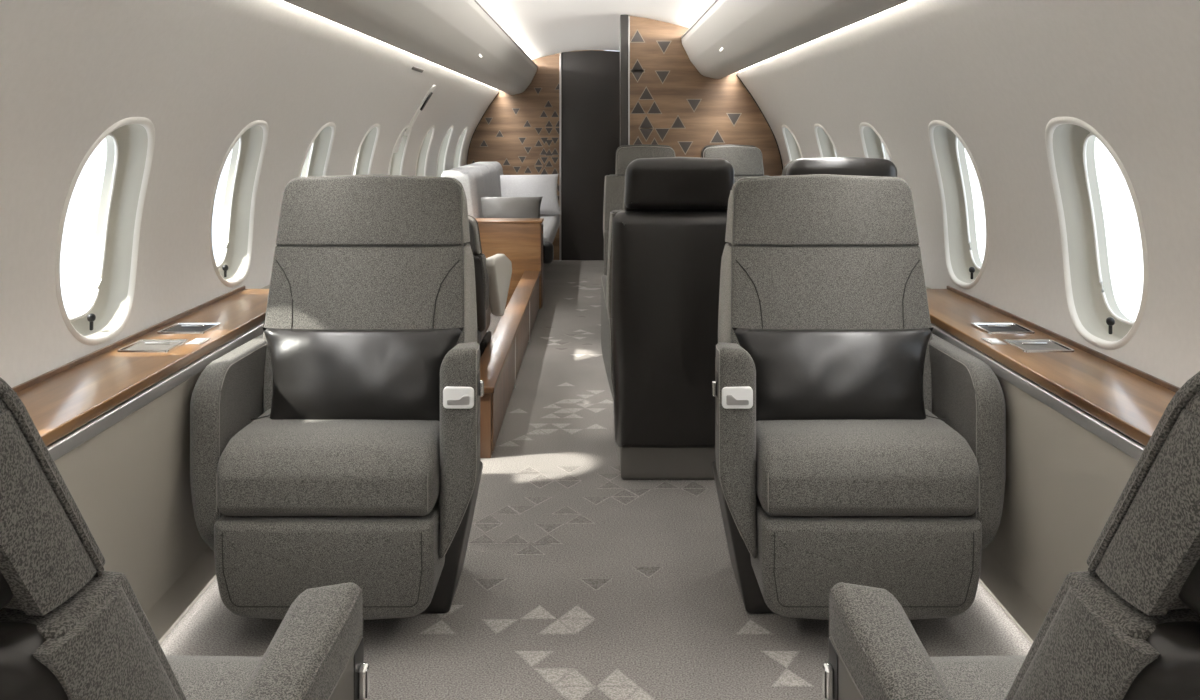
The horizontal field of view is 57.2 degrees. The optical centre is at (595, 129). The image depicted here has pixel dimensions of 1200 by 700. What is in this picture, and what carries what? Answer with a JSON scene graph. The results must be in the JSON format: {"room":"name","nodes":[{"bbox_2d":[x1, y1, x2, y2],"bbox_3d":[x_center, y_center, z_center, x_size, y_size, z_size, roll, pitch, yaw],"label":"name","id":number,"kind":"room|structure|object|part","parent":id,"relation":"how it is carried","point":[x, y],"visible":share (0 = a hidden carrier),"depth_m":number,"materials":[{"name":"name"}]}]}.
{"room":"aircraft cabin","nodes":[
{"label":"aircraft cabin","id":0,"kind":"room"},
{"bbox_2d":[0,0,498,643],"bbox_3d":[-1.019,0.320,3.950,0.294,1.700,11.900,0,0,0],"label":"wall","id":1,"kind":"structure","parent":0,"point":[201,71],"depth_m":2.53,"materials":[{"name":"beige plastic"}]},
{"bbox_2d":[55,117,154,345],"bbox_3d":[-1.161,0.233,2.580,0.180,0.530,0.426,0,0,0],"label":"window","id":2,"kind":"structure","parent":1,"relation":"in","point":[105,311],"depth_m":2.73,"materials":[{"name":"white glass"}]},
{"bbox_3d":[-1.192,0.454,2.600,0.018,0.040,0.020,0,0,0],"label":"shade knob","id":3,"kind":"part","parent":2,"relation":"part of","materials":[{"name":"black"}]},
{"bbox_2d":[12,286,268,460],"bbox_3d":[-1.030,0.533,0.785,0.218,0.062,5.530,0,0,0],"label":"ledge","id":4,"kind":"object","parent":1,"relation":"attached to","point":[59,401],"visible":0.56,"depth_m":2.34,"materials":[{"name":"brown wood"}]},
{"bbox_3d":[-1.135,0.519,0.785,0.008,0.034,5.530,0,0,0],"label":"rail","id":5,"kind":"part","parent":4,"relation":"part of","materials":[{"name":"brown wood"}]},
{"bbox_2d":[117,339,188,351],"bbox_3d":[-1.045,0.509,2.600,0.120,0.006,0.136,0,0,0],"label":"cup holder","id":6,"kind":"object","parent":4,"relation":"on","point":[143,345],"visible":1,"depth_m":2.61,"materials":[{"name":"silver metal"}]},
{"bbox_2d":[157,323,220,333],"bbox_3d":[-1.045,0.509,2.830,0.120,0.006,0.136,0,0,0],"label":"cup holder","id":7,"kind":"object","parent":4,"relation":"on","point":[177,328],"visible":1,"depth_m":2.83,"materials":[{"name":"silver metal"}]},
{"bbox_2d":[186,338,210,344],"bbox_3d":[-0.962,0.510,2.660,0.036,0.006,0.070,0,0,0],"label":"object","id":8,"kind":"object","parent":4,"relation":"on","point":[197,341],"visible":1,"depth_m":2.65,"materials":[{"name":"grey plastic"}]},
{"bbox_2d":[209,120,268,286],"bbox_3d":[-1.161,0.233,3.520,0.180,0.530,0.426,0,0,0],"label":"window","id":9,"kind":"structure","parent":1,"relation":"in","point":[231,266],"depth_m":3.68,"materials":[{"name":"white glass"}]},
{"bbox_3d":[-1.192,0.454,3.540,0.018,0.040,0.020,0,0,0],"label":"shade knob","id":10,"kind":"part","parent":9,"relation":"part of","materials":[{"name":"black plastic"}]},
{"bbox_2d":[298,122,335,176],"bbox_3d":[-1.161,0.233,4.460,0.180,0.530,0.426,0,0,0],"label":"window","id":11,"kind":"structure","parent":1,"relation":"in","point":[315,161],"depth_m":4.62,"materials":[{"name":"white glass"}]},
{"bbox_2d":[351,124,379,174],"bbox_3d":[-1.161,0.233,5.400,0.180,0.530,0.426,0,0,0],"label":"window","id":12,"kind":"structure","parent":1,"relation":"in","point":[362,163],"depth_m":5.57,"materials":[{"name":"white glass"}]},
{"bbox_2d":[388,125,411,174],"bbox_3d":[-1.161,0.233,6.340,0.180,0.530,0.426,0,0,0],"label":"window","id":13,"kind":"structure","parent":1,"relation":"in","point":[397,159],"depth_m":6.53,"materials":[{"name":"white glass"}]},
{"bbox_2d":[394,131,404,152],"bbox_3d":[-1.142,0.060,6.340,0.056,0.146,0.260,0,0,0],"label":"window blind","id":14,"kind":"object","parent":13,"relation":"attached to","point":[401,136],"visible":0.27,"depth_m":6.42,"materials":[{"name":"white plastic"}]},
{"bbox_2d":[282,0,537,94],"bbox_3d":[-0.677,-0.446,3.945,0.307,0.263,11.870,0,0,0],"label":"bin","id":15,"kind":"object","parent":1,"relation":"attached to","point":[462,37],"visible":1,"depth_m":4.51,"materials":[{"name":"grey plastic"}]},
{"bbox_3d":[-0.527,-0.563,3.949,0.007,0.006,11.858,0,0,0],"label":"edge trim","id":16,"kind":"part","parent":15,"relation":"part of","materials":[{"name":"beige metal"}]},
{"bbox_2d":[412,66,423,72],"bbox_3d":[-0.899,-0.304,5.550,0.012,0.015,0.320,0,0,0],"label":"air slot","id":17,"kind":"object","parent":1,"relation":"attached to","point":[413,67],"visible":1,"depth_m":5.52,"materials":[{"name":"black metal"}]},
{"bbox_2d":[404,85,435,135],"bbox_3d":[-1.016,-0.114,6.360,0.176,0.292,0.100,0,0,0],"label":"handle","id":18,"kind":"object","parent":1,"relation":"attached to","point":[429,94],"visible":1,"depth_m":6.34,"materials":[{"name":"white plastic"}]},
{"bbox_2d":[415,125,434,175],"bbox_3d":[-1.161,0.233,7.280,0.180,0.530,0.426,0,0,0],"label":"window","id":19,"kind":"structure","parent":1,"relation":"in","point":[421,162],"depth_m":7.47,"materials":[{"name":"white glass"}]},
{"bbox_2d":[436,126,452,176],"bbox_3d":[-1.161,0.233,8.220,0.180,0.530,0.426,0,0,0],"label":"window","id":20,"kind":"structure","parent":1,"relation":"in","point":[440,166],"depth_m":8.41,"materials":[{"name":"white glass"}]},
{"bbox_2d":[453,126,467,167],"bbox_3d":[-1.161,0.233,9.160,0.180,0.530,0.426,0,0,0],"label":"window","id":21,"kind":"structure","parent":1,"relation":"in","point":[457,155],"depth_m":9.35,"materials":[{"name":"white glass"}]},
{"bbox_2d":[467,53,558,259],"bbox_3d":[-0.731,0.238,9.924,0.870,1.864,0.052,0,0,0],"label":"wall","id":22,"kind":"structure","parent":0,"point":[519,132],"depth_m":9.90,"materials":[{"name":"brown wood"}]},
{"bbox_2d":[466,92,498,164],"bbox_3d":[-1.020,0.097,9.896,0.304,0.889,0.012,0,0,0],"label":"trim","id":23,"kind":"structure","parent":22,"relation":"attached to","point":[498,92],"depth_m":9.89,"materials":[{"name":"grey plastic"}]},
{"bbox_2d":[559,53,560,260],"bbox_3d":[-0.319,0.241,9.885,0.016,1.858,0.070,0,0,0],"label":"trim","id":24,"kind":"structure","parent":22,"relation":"attached to","point":[559,53],"depth_m":9.85,"materials":[{"name":"grey metal"}]},
{"bbox_2d":[561,50,619,259],"bbox_3d":[-0.038,0.227,9.895,0.546,1.886,0.050,0,0,0],"label":"door","id":25,"kind":"structure","parent":22,"relation":"in","point":[590,79],"depth_m":9.87,"materials":[{"name":"grey paint"}]},
{"bbox_2d":[160,260,1031,699],"bbox_3d":[0.000,1.169,3.950,2.130,0.002,11.900,0,0,0],"label":"floor","id":26,"kind":"structure","parent":0,"point":[579,580],"depth_m":2.72,"materials":[{"name":"beige carpet"}]},
{"bbox_2d":[0,377,369,699],"bbox_3d":[-0.572,0.644,1.005,0.663,1.051,1.021,0,0,0],"label":"seat","id":27,"kind":"object","parent":26,"relation":"on","point":[71,628],"visible":1,"depth_m":0.71,"materials":[{"name":"grey fabric"}]},
{"bbox_3d":[-0.583,0.519,0.876,0.539,0.430,0.414,0,0,0],"label":"backrest","id":28,"kind":"part","parent":27,"relation":"part of","materials":[{"name":"grey fabric"}]},
{"bbox_2d":[165,655,262,699],"bbox_3d":[-0.583,0.770,1.288,0.483,0.168,0.448,0,0,0],"label":"seat cushion","id":29,"kind":"object","parent":27,"relation":"on","point":[199,677],"depth_m":1.39,"materials":[{"name":"grey fabric"}]},
{"bbox_3d":[-0.312,0.730,0.941,0.089,0.486,0.528,0,0,4],"label":"inboard armrest","id":30,"kind":"part","parent":27,"relation":"part of","materials":[{"name":"grey fabric"}]},
{"bbox_2d":[354,638,363,699],"bbox_3d":[-0.252,0.573,1.166,0.002,0.053,0.042,0,0,1],"label":"handle","id":31,"kind":"object","parent":27,"relation":"on","point":[358,642],"depth_m":1.16,"materials":[{"name":"silver metal"}]},
{"bbox_3d":[-0.246,0.584,1.164,0.011,0.034,0.017,0,0,0],"label":"pull handle","id":32,"kind":"part","parent":27,"relation":"part of","materials":[{"name":"silver metal"}]},
{"bbox_2d":[190,174,483,619],"bbox_3d":[-0.585,0.644,2.745,0.663,1.051,0.709,0,0,0],"label":"seat","id":33,"kind":"object","parent":26,"relation":"on","point":[284,509],"visible":0.89,"depth_m":2.45,"materials":[{"name":"grey fabric"}]},
{"bbox_3d":[-0.878,0.766,2.709,0.077,0.470,0.533,0,0,0],"label":"outboard armrest","id":34,"kind":"part","parent":33,"relation":"part of","materials":[{"name":"grey fabric"}]},
{"bbox_2d":[217,409,439,515],"bbox_3d":[-0.596,0.770,2.619,0.483,0.168,0.448,0,0,0],"label":"seat cushion","id":35,"kind":"object","parent":33,"relation":"on","point":[266,466],"depth_m":2.41,"materials":[{"name":"grey fabric"}]},
{"bbox_2d":[262,327,463,420],"bbox_3d":[-0.574,0.599,2.671,0.496,0.228,0.133,0,0,2],"label":"throw pillow","id":36,"kind":"object","parent":33,"relation":"on","point":[319,374],"visible":0.93,"depth_m":2.63,"materials":[{"name":"black leather"}]},
{"bbox_3d":[-0.596,0.519,2.858,0.516,0.430,0.249,0,0,0],"label":"backrest","id":37,"kind":"part","parent":33,"relation":"part of","materials":[{"name":"grey fabric"}]},
{"bbox_3d":[-0.306,0.599,2.442,0.050,0.023,0.003,0,0,0],"label":"lever","id":38,"kind":"part","parent":33,"relation":"part of","materials":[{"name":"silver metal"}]},
{"bbox_3d":[-0.306,0.595,2.448,0.069,0.048,0.011,0,0,0],"label":"handle plate","id":39,"kind":"part","parent":33,"relation":"part of","materials":[{"name":"white plastic"}]},
{"bbox_3d":[-0.325,0.730,2.708,0.089,0.486,0.528,0,0,-4],"label":"inboard armrest","id":40,"kind":"part","parent":33,"relation":"part of","materials":[{"name":"grey fabric"}]},
{"bbox_2d":[478,370,479,396],"bbox_3d":[-0.265,0.573,2.483,0.002,0.053,0.042,0,0,-1],"label":"handle","id":41,"kind":"object","parent":33,"relation":"on","point":[478,370],"depth_m":2.48,"materials":[{"name":"silver metal"}]},
{"bbox_3d":[-0.260,0.584,2.485,0.012,0.034,0.017,0,0,0],"label":"pull handle","id":42,"kind":"part","parent":33,"relation":"part of","materials":[{"name":"silver metal"}]},
{"bbox_2d":[466,215,511,357],"bbox_3d":[-0.604,0.745,4.650,0.418,0.848,1.075,0,0,0],"label":"seat","id":43,"kind":"object","parent":26,"relation":"on","point":[493,274],"visible":0.19,"depth_m":4.43,"materials":[{"name":"black leather"}]},
{"bbox_2d":[477,300,490,344],"bbox_3d":[-0.620,0.807,4.715,0.300,0.177,0.470,0,0,0],"label":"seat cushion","id":44,"kind":"object","parent":43,"relation":"on","point":[483,334],"depth_m":4.71,"materials":[{"name":"black leather"}]},
{"bbox_3d":[-0.417,0.652,4.749,0.045,0.294,0.877,0,0,0],"label":"inboard armrest","id":45,"kind":"part","parent":43,"relation":"part of","materials":[{"name":"grey leather"}]},
{"bbox_2d":[441,161,559,263],"bbox_3d":[-0.673,0.723,8.582,0.766,0.895,2.315,0,0,0],"label":"sofa","id":46,"kind":"object","parent":26,"relation":"on","point":[480,179],"visible":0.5,"depth_m":7.74,"materials":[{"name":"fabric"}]},
{"bbox_2d":[441,168,484,217],"bbox_3d":[-0.915,0.510,7.700,0.281,0.470,0.550,0,0,0],"label":"cushion","id":47,"kind":"object","parent":46,"relation":"on","point":[471,179],"depth_m":7.44,"materials":[{"name":"fabric"}]},
{"bbox_2d":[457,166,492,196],"bbox_3d":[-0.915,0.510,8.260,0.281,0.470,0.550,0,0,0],"label":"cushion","id":48,"kind":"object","parent":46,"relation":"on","point":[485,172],"depth_m":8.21,"materials":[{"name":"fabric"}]},
{"bbox_2d":[465,163,499,196],"bbox_3d":[-0.915,0.510,8.820,0.281,0.470,0.550,0,0,0],"label":"cushion","id":49,"kind":"object","parent":46,"relation":"on","point":[493,171],"depth_m":8.77,"materials":[{"name":"fabric"}]},
{"bbox_2d":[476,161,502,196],"bbox_3d":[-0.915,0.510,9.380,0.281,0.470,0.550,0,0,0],"label":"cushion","id":50,"kind":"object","parent":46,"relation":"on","point":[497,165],"depth_m":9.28,"materials":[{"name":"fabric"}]},
{"bbox_2d":[481,197,542,217],"bbox_3d":[-0.630,0.580,7.680,0.521,0.225,0.163,0,0,-5],"label":"throw pillow","id":51,"kind":"object","parent":46,"relation":"on","point":[492,207],"visible":0.59,"depth_m":7.63,"materials":[{"name":"grey leather"}]},
{"bbox_2d":[500,174,561,214],"bbox_3d":[-0.580,0.545,9.300,0.563,0.339,0.212,0,0,-11],"label":"throw pillow","id":52,"kind":"object","parent":46,"relation":"on","point":[545,186],"visible":0.62,"depth_m":9.27,"materials":[{"name":"white fabric"}]},
{"bbox_2d":[540,214,559,242],"bbox_3d":[-0.660,0.800,8.600,0.680,0.150,2.280,0,0,0],"label":"seat cushion","id":53,"kind":"object","parent":46,"relation":"on","point":[551,222],"depth_m":8.53,"materials":[{"name":"fabric"}]},
{"bbox_2d":[475,218,543,308],"bbox_3d":[-0.666,0.882,7.303,0.628,0.575,0.235,0,0,0],"label":"base cabinet","id":54,"kind":"object","parent":26,"relation":"on","point":[520,240],"visible":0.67,"depth_m":7.19,"materials":[{"name":"brown wood"}]},
{"bbox_3d":[-0.365,0.900,7.335,0.020,0.540,0.170,0,0,0],"label":"panel","id":55,"kind":"part","parent":54,"relation":"part of","materials":[{"name":"brown wood"}]},
{"bbox_2d":[480,271,539,457],"bbox_3d":[-0.413,1.042,5.535,0.103,0.255,3.250,0,0,0],"label":"console","id":56,"kind":"object","parent":26,"relation":"on","point":[501,359],"visible":0.96,"depth_m":4.67,"materials":[{"name":"brown wood"}]},
{"bbox_3d":[-0.370,1.048,4.460,0.007,0.205,1.040,0,0,0],"label":"door panel","id":57,"kind":"part","parent":56,"relation":"part of","materials":[{"name":"brown wood"}]},
{"bbox_3d":[-0.370,1.048,5.530,0.007,0.205,1.040,0,0,0],"label":"door panel","id":58,"kind":"part","parent":56,"relation":"part of","materials":[{"name":"brown wood"}]},
{"bbox_3d":[-0.370,1.048,6.600,0.007,0.205,1.040,0,0,0],"label":"door panel","id":59,"kind":"part","parent":56,"relation":"part of","materials":[{"name":"brown wood"}]},
{"bbox_2d":[603,144,674,274],"bbox_3d":[0.297,0.628,6.356,0.512,1.082,0.759,0,0,0],"label":"seat","id":60,"kind":"object","parent":26,"relation":"on","point":[625,154],"visible":0.21,"depth_m":6.51,"materials":[{"name":"grey fabric"}]},
{"bbox_3d":[0.075,0.786,6.309,0.048,0.467,0.547,0,0,2],"label":"inboard armrest","id":61,"kind":"part","parent":60,"relation":"part of","materials":[{"name":"grey fabric"}]},
{"bbox_3d":[0.297,0.520,6.477,0.494,0.499,0.283,0,0,0],"label":"backrest","id":62,"kind":"part","parent":60,"relation":"part of","materials":[{"name":"grey fabric"}]},
{"bbox_2d":[601,157,733,478],"bbox_3d":[0.273,0.628,3.894,0.509,1.082,0.759,0,0,0],"label":"seat","id":63,"kind":"object","parent":26,"relation":"on","point":[660,288],"visible":0.68,"depth_m":3.57,"materials":[{"name":"black fabric"}]},
{"bbox_3d":[0.051,0.786,3.941,0.048,0.467,0.547,0,0,-2],"label":"inboard armrest","id":64,"kind":"part","parent":63,"relation":"part of","materials":[{"name":"grey fabric"}]},
{"bbox_3d":[0.273,0.520,3.776,0.457,0.499,0.278,0,0,0],"label":"backrest","id":65,"kind":"part","parent":63,"relation":"part of","materials":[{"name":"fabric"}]},
{"bbox_2d":[701,144,768,182],"bbox_3d":[0.815,0.628,6.356,0.509,1.082,0.759,0,0,0],"label":"seat","id":66,"kind":"object","parent":26,"relation":"on","point":[746,160],"visible":0.1,"depth_m":6.53,"materials":[{"name":"grey fabric"}]},
{"bbox_3d":[0.815,0.520,6.474,0.457,0.499,0.278,0,0,0],"label":"backrest","id":67,"kind":"part","parent":66,"relation":"part of","materials":[{"name":"grey fabric"}]},
{"bbox_2d":[782,157,896,176],"bbox_3d":[0.800,0.628,3.894,0.509,1.082,0.759,0,0,0],"label":"seat","id":68,"kind":"object","parent":26,"relation":"on","point":[857,166],"visible":0.06,"depth_m":3.52,"materials":[{"name":"black leather"}]},
{"bbox_2d":[712,174,1005,619],"bbox_3d":[0.594,0.644,2.745,0.663,1.051,0.709,0,0,0],"label":"seat","id":69,"kind":"object","parent":26,"relation":"on","point":[906,508],"visible":0.84,"depth_m":2.46,"materials":[{"name":"grey fabric"}]},
{"bbox_3d":[0.268,0.584,2.485,0.011,0.034,0.017,0,0,0],"label":"pull handle","id":70,"kind":"part","parent":69,"relation":"part of","materials":[{"name":"silver metal"}]},
{"bbox_2d":[716,370,717,396],"bbox_3d":[0.274,0.573,2.483,0.002,0.053,0.042,0,0,1],"label":"handle","id":71,"kind":"object","parent":69,"relation":"on","point":[716,370],"depth_m":2.48,"materials":[{"name":"silver"}]},
{"bbox_3d":[0.334,0.730,2.708,0.089,0.486,0.528,0,0,4],"label":"inboard armrest","id":72,"kind":"part","parent":69,"relation":"part of","materials":[{"name":"grey fabric"}]},
{"bbox_3d":[0.314,0.595,2.448,0.069,0.048,0.011,0,0,0],"label":"handle plate","id":73,"kind":"part","parent":69,"relation":"part of","materials":[{"name":"white"}]},
{"bbox_3d":[0.314,0.599,2.442,0.050,0.023,0.003,0,0,0],"label":"lever","id":74,"kind":"part","parent":69,"relation":"part of","materials":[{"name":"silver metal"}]},
{"bbox_3d":[0.605,0.519,2.858,0.516,0.430,0.249,0,0,0],"label":"backrest","id":75,"kind":"part","parent":69,"relation":"part of","materials":[{"name":"grey fabric"}]},
{"bbox_2d":[732,327,933,420],"bbox_3d":[0.584,0.599,2.672,0.495,0.228,0.135,0,0,-3],"label":"throw pillow","id":76,"kind":"object","parent":69,"relation":"on","point":[802,374],"visible":0.96,"depth_m":2.63,"materials":[{"name":"black leather"}]},
{"bbox_2d":[756,409,978,515],"bbox_3d":[0.605,0.770,2.619,0.483,0.168,0.448,0,0,0],"label":"seat cushion","id":77,"kind":"object","parent":69,"relation":"on","point":[929,466],"depth_m":2.41,"materials":[{"name":"grey fabric"}]},
{"bbox_3d":[0.887,0.766,2.709,0.077,0.470,0.533,0,0,0],"label":"outboard armrest","id":78,"kind":"part","parent":69,"relation":"part of","materials":[{"name":"grey fabric"}]},
{"bbox_2d":[822,371,1199,699],"bbox_3d":[0.572,0.644,1.005,0.663,1.051,1.021,0,0,0],"label":"seat","id":79,"kind":"object","parent":26,"relation":"on","point":[1127,626],"visible":1,"depth_m":0.70,"materials":[{"name":"grey fabric"}]},
{"bbox_3d":[0.246,0.584,1.164,0.011,0.034,0.017,0,0,0],"label":"pull handle","id":80,"kind":"part","parent":79,"relation":"part of","materials":[{"name":"silver metal"}]},
{"bbox_2d":[828,638,837,699],"bbox_3d":[0.252,0.573,1.166,0.002,0.053,0.042,0,0,-1],"label":"handle","id":81,"kind":"object","parent":79,"relation":"on","point":[832,642],"depth_m":1.16,"materials":[{"name":"silver metal"}]},
{"bbox_3d":[0.312,0.730,0.941,0.089,0.486,0.528,0,0,-4],"label":"inboard armrest","id":82,"kind":"part","parent":79,"relation":"part of","materials":[{"name":"grey fabric"}]},
{"bbox_2d":[929,655,1026,699],"bbox_3d":[0.583,0.770,1.288,0.483,0.168,0.448,0,0,0],"label":"seat cushion","id":83,"kind":"object","parent":79,"relation":"on","point":[963,677],"depth_m":1.39,"materials":[{"name":"grey fabric"}]},
{"bbox_3d":[0.583,0.519,0.876,0.539,0.430,0.414,0,0,0],"label":"backrest","id":84,"kind":"part","parent":79,"relation":"part of","materials":[{"name":"grey fabric"}]},
{"bbox_2d":[478,0,713,59],"bbox_3d":[0.000,-0.625,3.950,1.810,0.190,11.900,0,0,0],"label":"ceiling","id":85,"kind":"structure","parent":0,"point":[541,28],"depth_m":6.74,"materials":[{"name":"white plastic"}]},
{"bbox_2d":[630,16,781,175],"bbox_3d":[0.685,0.231,6.849,0.961,1.879,0.062,0,0,0],"label":"wall partition","id":86,"kind":"structure","parent":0,"point":[672,104],"depth_m":6.82,"materials":[{"name":"brown wood"}]},
{"bbox_2d":[620,15,627,145],"bbox_3d":[0.174,0.229,6.855,0.049,1.882,0.130,0,0,0],"label":"trim","id":87,"kind":"structure","parent":86,"relation":"attached to","point":[623,18],"depth_m":6.79,"materials":[{"name":"grey paint"}]},
{"bbox_2d":[628,16,629,144],"bbox_3d":[0.204,0.232,6.854,0.010,1.877,0.092,0,0,0],"label":"trim","id":88,"kind":"structure","parent":86,"relation":"attached to","point":[628,16],"depth_m":6.81,"materials":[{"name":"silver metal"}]},
{"bbox_2d":[736,74,782,170],"bbox_3d":[1.020,0.097,6.816,0.304,0.889,0.012,0,0,0],"label":"trim","id":89,"kind":"structure","parent":86,"relation":"attached to","point":[736,74],"depth_m":6.81,"materials":[{"name":"grey"}]},
{"bbox_2d":[737,0,1199,643],"bbox_3d":[1.019,0.320,2.410,0.294,1.700,8.820,0,0,0],"label":"wall","id":90,"kind":"structure","parent":0,"point":[996,72],"depth_m":2.49,"materials":[{"name":"beige plastic"}]},
{"bbox_2d":[782,125,802,160],"bbox_3d":[1.161,0.233,6.290,0.180,0.530,0.426,0,0,0],"label":"window","id":91,"kind":"structure","parent":90,"relation":"in","point":[794,151],"depth_m":6.46,"materials":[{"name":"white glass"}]},
{"bbox_2d":[681,0,909,78],"bbox_3d":[0.677,-0.446,2.405,0.307,0.263,8.790,0,0,0],"label":"bin","id":92,"kind":"object","parent":90,"relation":"attached to","point":[729,37],"visible":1,"depth_m":4.23,"materials":[{"name":"grey plastic"}]},
{"bbox_3d":[0.527,-0.563,2.409,0.007,0.006,8.778,0,0,0],"label":"edge trim","id":93,"kind":"part","parent":92,"relation":"part of","materials":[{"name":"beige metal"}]},
{"bbox_2d":[814,124,838,157],"bbox_3d":[1.161,0.233,5.350,0.180,0.530,0.426,0,0,0],"label":"window","id":94,"kind":"structure","parent":90,"relation":"in","point":[826,147],"depth_m":5.51,"materials":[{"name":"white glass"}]},
{"bbox_2d":[859,122,892,161],"bbox_3d":[1.161,0.233,4.410,0.180,0.530,0.426,0,0,0],"label":"window","id":95,"kind":"structure","parent":90,"relation":"in","point":[874,146],"depth_m":4.56,"materials":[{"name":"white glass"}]},
{"bbox_2d":[928,120,988,288],"bbox_3d":[1.161,0.233,3.470,0.180,0.530,0.426,0,0,0],"label":"window","id":96,"kind":"structure","parent":90,"relation":"in","point":[965,268],"depth_m":3.63,"materials":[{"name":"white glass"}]},
{"bbox_3d":[1.192,0.454,3.490,0.018,0.040,0.020,0,0,0],"label":"shade knob","id":97,"kind":"part","parent":96,"relation":"part of","materials":[{"name":"black plastic"}]},
{"bbox_2d":[926,286,1179,460],"bbox_3d":[1.030,0.533,0.785,0.218,0.062,5.530,0,0,0],"label":"ledge","id":98,"kind":"object","parent":90,"relation":"attached to","point":[1132,401],"visible":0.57,"depth_m":2.32,"materials":[{"name":"brown wood"}]},
{"bbox_2d":[981,338,1005,344],"bbox_3d":[0.962,0.510,2.660,0.036,0.006,0.070,0,0,0],"label":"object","id":99,"kind":"object","parent":98,"relation":"on","point":[994,341],"visible":1,"depth_m":2.65,"materials":[{"name":"grey metal"}]},
{"bbox_2d":[971,323,1034,333],"bbox_3d":[1.045,0.509,2.830,0.120,0.006,0.136,0,0,0],"label":"cup holder","id":100,"kind":"object","parent":98,"relation":"on","point":[990,328],"visible":1,"depth_m":2.83,"materials":[{"name":"silver metal"}]},
{"bbox_2d":[1003,339,1074,351],"bbox_3d":[1.045,0.509,2.600,0.120,0.006,0.136,0,0,0],"label":"cup holder","id":101,"kind":"object","parent":98,"relation":"on","point":[1024,345],"visible":1,"depth_m":2.61,"materials":[{"name":"silver metal"}]},
{"bbox_3d":[1.135,0.519,0.785,0.008,0.034,5.530,0,0,0],"label":"rail","id":102,"kind":"part","parent":98,"relation":"part of","materials":[{"name":"brown wood"}]},
{"bbox_2d":[1045,117,1148,349],"bbox_3d":[1.161,0.233,2.530,0.180,0.530,0.426,0,0,0],"label":"window","id":103,"kind":"structure","parent":90,"relation":"in","point":[1095,314],"depth_m":2.68,"materials":[{"name":"white plastic"}]},
{"bbox_3d":[1.192,0.454,2.550,0.018,0.040,0.020,0,0,0],"label":"shade knob","id":104,"kind":"part","parent":103,"relation":"part of","materials":[{"name":"black plastic"}]}
]}

